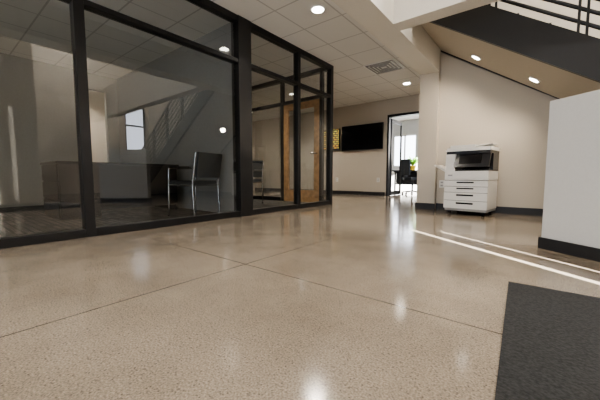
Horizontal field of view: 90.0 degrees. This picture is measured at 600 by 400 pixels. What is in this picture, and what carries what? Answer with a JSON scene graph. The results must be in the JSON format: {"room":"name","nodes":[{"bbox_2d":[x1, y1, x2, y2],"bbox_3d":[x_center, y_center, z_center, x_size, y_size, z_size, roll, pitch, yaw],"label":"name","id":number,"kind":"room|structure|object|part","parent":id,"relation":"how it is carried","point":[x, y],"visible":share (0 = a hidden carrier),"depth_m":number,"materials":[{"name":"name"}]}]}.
{"room":"office lobby","nodes":[
{"label":"office lobby","id":0,"kind":"room"},
{"bbox_2d":[0,53,119,207],"bbox_3d":[-4.640,-1.221,5.731,0.100,2.620,6.500,4,6,38],"label":"wall","id":1,"kind":"structure","parent":0,"point":[38,115],"depth_m":5.45,"materials":[{"name":"grey paint"}]},
{"bbox_2d":[88,90,254,189],"bbox_3d":[-4.145,-1.450,8.588,0.100,2.620,15.600,4,6,38],"label":"wall","id":2,"kind":"structure","parent":0,"point":[96,99],"depth_m":7.43,"materials":[{"name":"beige paint"}]},
{"bbox_2d":[116,23,233,211],"bbox_3d":[-2.374,-1.191,5.358,3.910,2.620,0.100,4,6,38],"label":"wall","id":3,"kind":"structure","parent":0,"point":[177,105],"depth_m":4.89,"materials":[{"name":"grey paint"}]},
{"bbox_2d":[0,0,419,120],"bbox_3d":[-1.377,-2.639,6.279,6.980,0.120,15.600,4,6,38],"label":"ceiling","id":4,"kind":"structure","parent":0,"point":[37,30],"depth_m":4.56,"materials":[{"name":"tile"}]},
{"bbox_2d":[311,5,324,13],"bbox_3d":[0.222,-2.367,3.726,0.180,0.016,0.180,4,6,38],"label":"recessed light","id":5,"kind":"object","parent":4,"relation":"in","point":[317,9],"visible":1,"depth_m":3.71,"materials":[{"name":"beige"}]},
{"bbox_2d":[363,58,404,74],"bbox_3d":[1.599,-2.523,5.704,0.600,0.020,0.600,4,6,38],"label":"ceiling vent","id":6,"kind":"object","parent":4,"relation":"in","point":[388,65],"depth_m":5.67,"materials":[{"name":"white metal"}]},
{"bbox_2d":[331,0,439,74],"bbox_3d":[-0.654,-1.977,1.392,0.290,0.420,8.800,4,6,38],"label":"beam","id":7,"kind":"structure","parent":4,"relation":"attached to","point":[414,46],"depth_m":3.61,"materials":[{"name":"white paint"}]},
{"bbox_2d":[0,190,599,399],"bbox_3d":[1.250,0.249,4.409,13.700,0.100,15.600,4,6,38],"label":"floor","id":8,"kind":"structure","parent":0,"point":[353,297],"depth_m":1.28,"materials":[{"name":"concrete"}]},
{"bbox_2d":[0,199,305,236],"bbox_3d":[-3.070,0.182,4.568,3.940,0.008,6.470,4,6,38],"label":"carpet","id":9,"kind":"object","parent":8,"relation":"on","point":[23,220],"visible":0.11,"depth_m":3.93,"materials":[{"name":"carpet"}]},
{"bbox_2d":[40,161,178,219],"bbox_3d":[-2.725,-0.176,4.443,0.800,0.718,1.550,4,6,38],"label":"office desk","id":10,"kind":"object","parent":9,"relation":"on","point":[116,185],"visible":0.85,"depth_m":4.04,"materials":[{"name":"laminate"}]},
{"bbox_2d":[168,152,221,216],"bbox_3d":[-1.424,-0.213,4.123,0.542,0.848,0.550,2,5,23],"label":"chair","id":11,"kind":"object","parent":9,"relation":"on","point":[208,165],"visible":0.88,"depth_m":3.97,"materials":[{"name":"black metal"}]},
{"bbox_2d":[253,160,263,202],"bbox_3d":[-1.037,-0.351,5.848,0.550,0.848,0.542,2,5,19],"label":"chair","id":12,"kind":"object","parent":9,"relation":"on","point":[258,166],"visible":0.32,"depth_m":5.96,"materials":[{"name":"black metal"}]},
{"bbox_2d":[0,0,333,248],"bbox_3d":[-2.984,-1.119,4.459,4.040,2.620,6.570,4,6,38],"label":"window frame","id":13,"kind":"structure","parent":8,"relation":"on","point":[242,28],"depth_m":3.96,"materials":[{"name":"black metal"}]},
{"bbox_2d":[283,99,319,201],"bbox_3d":[0.009,-0.977,6.192,0.940,2.040,0.105,4,6,38],"label":"door","id":14,"kind":"structure","parent":13,"relation":"in","point":[306,195],"depth_m":6.15,"materials":[{"name":"brown wood"}]},
{"bbox_2d":[392,170,416,190],"bbox_3d":[3.701,-0.626,10.077,1.400,0.740,0.700,4,6,38],"label":"work table","id":15,"kind":"object","parent":8,"relation":"on","point":[396,172],"visible":0.17,"depth_m":10.50,"materials":[{"name":"laminate"}]},
{"bbox_2d":[408,156,417,169],"bbox_3d":[3.775,-1.241,10.043,0.518,0.492,0.547,4,6,38],"label":"potted plant","id":16,"kind":"object","parent":15,"relation":"on","point":[414,161],"visible":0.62,"depth_m":9.95,"materials":[{"name":"green plant"}]},
{"bbox_2d":[401,159,416,194],"bbox_3d":[3.392,-0.698,9.030,0.592,1.049,0.625,-1,5,-16],"label":"office chair","id":17,"kind":"object","parent":8,"relation":"on","point":[406,163],"visible":0.8,"depth_m":8.91,"materials":[{"name":"black metal"}]},
{"bbox_2d":[434,143,499,215],"bbox_3d":[2.405,-0.298,4.410,0.494,0.989,0.770,-4,6,-43],"label":"photocopier","id":18,"kind":"object","parent":8,"relation":"on","point":[471,171],"visible":0.99,"depth_m":4.17,"materials":[{"name":"white plastic"}]},
{"bbox_2d":[421,0,599,98],"bbox_3d":[3.508,-1.528,2.948,4.330,3.796,1.440,4,6,38],"label":"staircase","id":19,"kind":"structure","parent":8,"relation":"on","point":[515,47],"depth_m":3.12,"materials":[{"name":"paint"}]},
{"bbox_2d":[528,77,539,82],"bbox_3d":[2.866,-1.471,3.671,0.122,0.087,0.140,5,6,45],"label":"recessed light","id":20,"kind":"object","parent":19,"relation":"attached to","point":[530,78],"visible":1,"depth_m":3.64,"materials":[{"name":"beige"}]},
{"bbox_3d":[2.997,-1.658,2.455,4.056,3.459,0.048,4,6,38],"label":"railing","id":21,"kind":"part","parent":19,"relation":"part of","materials":[{"name":"black metal"}]},
{"bbox_2d":[495,281,599,399],"bbox_3d":[0.827,0.549,-0.002,1.550,0.006,2.760,4,6,38],"label":"entrance mat","id":22,"kind":"object","parent":8,"relation":"on","point":[550,350],"visible":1,"depth_m":0.95,"materials":[{"name":"black carpet"}]},
{"bbox_2d":[254,94,419,195],"bbox_3d":[1.143,-1.507,9.307,7.270,2.620,0.120,4,6,38],"label":"wall","id":23,"kind":"structure","parent":0,"point":[355,170],"depth_m":9.14,"materials":[{"name":"beige paint"}]},
{"bbox_2d":[255,188,384,195],"bbox_3d":[0.307,-0.297,9.985,5.240,0.100,0.015,4,6,38],"label":"baseboard","id":24,"kind":"structure","parent":23,"relation":"attached to","point":[264,189],"depth_m":9.08,"materials":[{"name":"rubber"}]},
{"bbox_2d":[324,128,339,150],"bbox_3d":[0.840,-1.870,9.396,0.950,0.630,0.072,4,6,38],"label":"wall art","id":25,"kind":"object","parent":23,"relation":"attached to","point":[336,132],"visible":0.34,"depth_m":9.16,"materials":[{"name":"yellow metal"}]},
{"bbox_2d":[342,122,383,150],"bbox_3d":[1.782,-1.805,8.647,1.300,0.720,0.072,4,6,38],"label":"television","id":26,"kind":"object","parent":23,"relation":"attached to","point":[364,136],"visible":1,"depth_m":8.58,"materials":[{"name":"black metal"}]},
{"bbox_2d":[386,111,418,195],"bbox_3d":[3.030,-1.218,8.333,0.900,2.200,0.960,4,6,38],"label":"door","id":27,"kind":"structure","parent":23,"relation":"attached to","point":[390,121],"depth_m":8.29,"materials":[{"name":"black metal"}]},
{"bbox_2d":[391,119,418,190],"bbox_3d":[5.223,-1.593,10.386,5.500,2.620,0.100,4,6,38],"label":"wall","id":28,"kind":"structure","parent":0,"point":[409,126],"depth_m":11.27,"materials":[{"name":"paint"}]},
{"bbox_2d":[393,134,416,166],"bbox_3d":[3.972,-1.862,11.365,0.900,1.200,0.060,4,6,38],"label":"window","id":29,"kind":"structure","parent":28,"relation":"in","point":[407,134],"depth_m":11.36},
{"bbox_2d":[416,50,441,208],"bbox_3d":[2.961,-1.242,6.000,0.290,2.620,2.800,4,6,38],"label":"column","id":30,"kind":"structure","parent":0,"point":[429,101],"depth_m":4.91,"materials":[{"name":"beige paint"}]},
{"bbox_2d":[415,203,434,209],"bbox_3d":[2.082,0.101,5.005,0.315,0.100,0.015,4,6,38],"label":"baseboard","id":31,"kind":"structure","parent":30,"relation":"attached to","point":[431,206],"depth_m":4.99,"materials":[{"name":"rubber"}]},
{"bbox_2d":[436,0,599,208],"bbox_3d":[4.815,-2.384,2.835,6.430,5.400,0.120,4,6,38],"label":"wall","id":32,"kind":"structure","parent":0,"point":[478,106],"depth_m":4.34,"materials":[{"name":"beige paint"}]},
{"bbox_2d":[439,180,443,187],"bbox_3d":[2.324,-0.263,4.914,0.080,0.120,0.010,4,6,38],"label":"wall outlet","id":33,"kind":"object","parent":32,"relation":"attached to","point":[441,182],"depth_m":4.91,"materials":[{"name":"white plastic"}]},
{"bbox_2d":[393,0,499,30],"bbox_3d":[3.554,-2.164,1.346,6.330,0.800,0.200,4,6,38],"label":"cross beam","id":34,"kind":"structure","parent":32,"relation":"attached to","point":[407,13],"depth_m":3.09,"materials":[{"name":"white paint"}]},
{"bbox_2d":[436,203,542,215],"bbox_3d":[4.734,0.260,3.025,6.330,0.100,0.015,4,6,38],"label":"baseboard","id":35,"kind":"structure","parent":32,"relation":"attached to","point":[504,210],"depth_m":4.31,"materials":[{"name":"rubber"}]},
{"bbox_2d":[541,90,599,248],"bbox_3d":[2.393,-0.150,1.870,0.900,1.100,1.000,-1,5,-13],"label":"wall","id":36,"kind":"structure","parent":0,"point":[571,206],"depth_m":2.06,"materials":[{"name":"paint"}]},
{"bbox_2d":[538,237,599,261],"bbox_3d":[2.015,0.363,1.831,0.152,0.085,1.012,-1,5,-13],"label":"baseboard","id":37,"kind":"structure","parent":36,"relation":"attached to","point":[586,252],"depth_m":2.08,"materials":[{"name":"rubber"}]}
]}

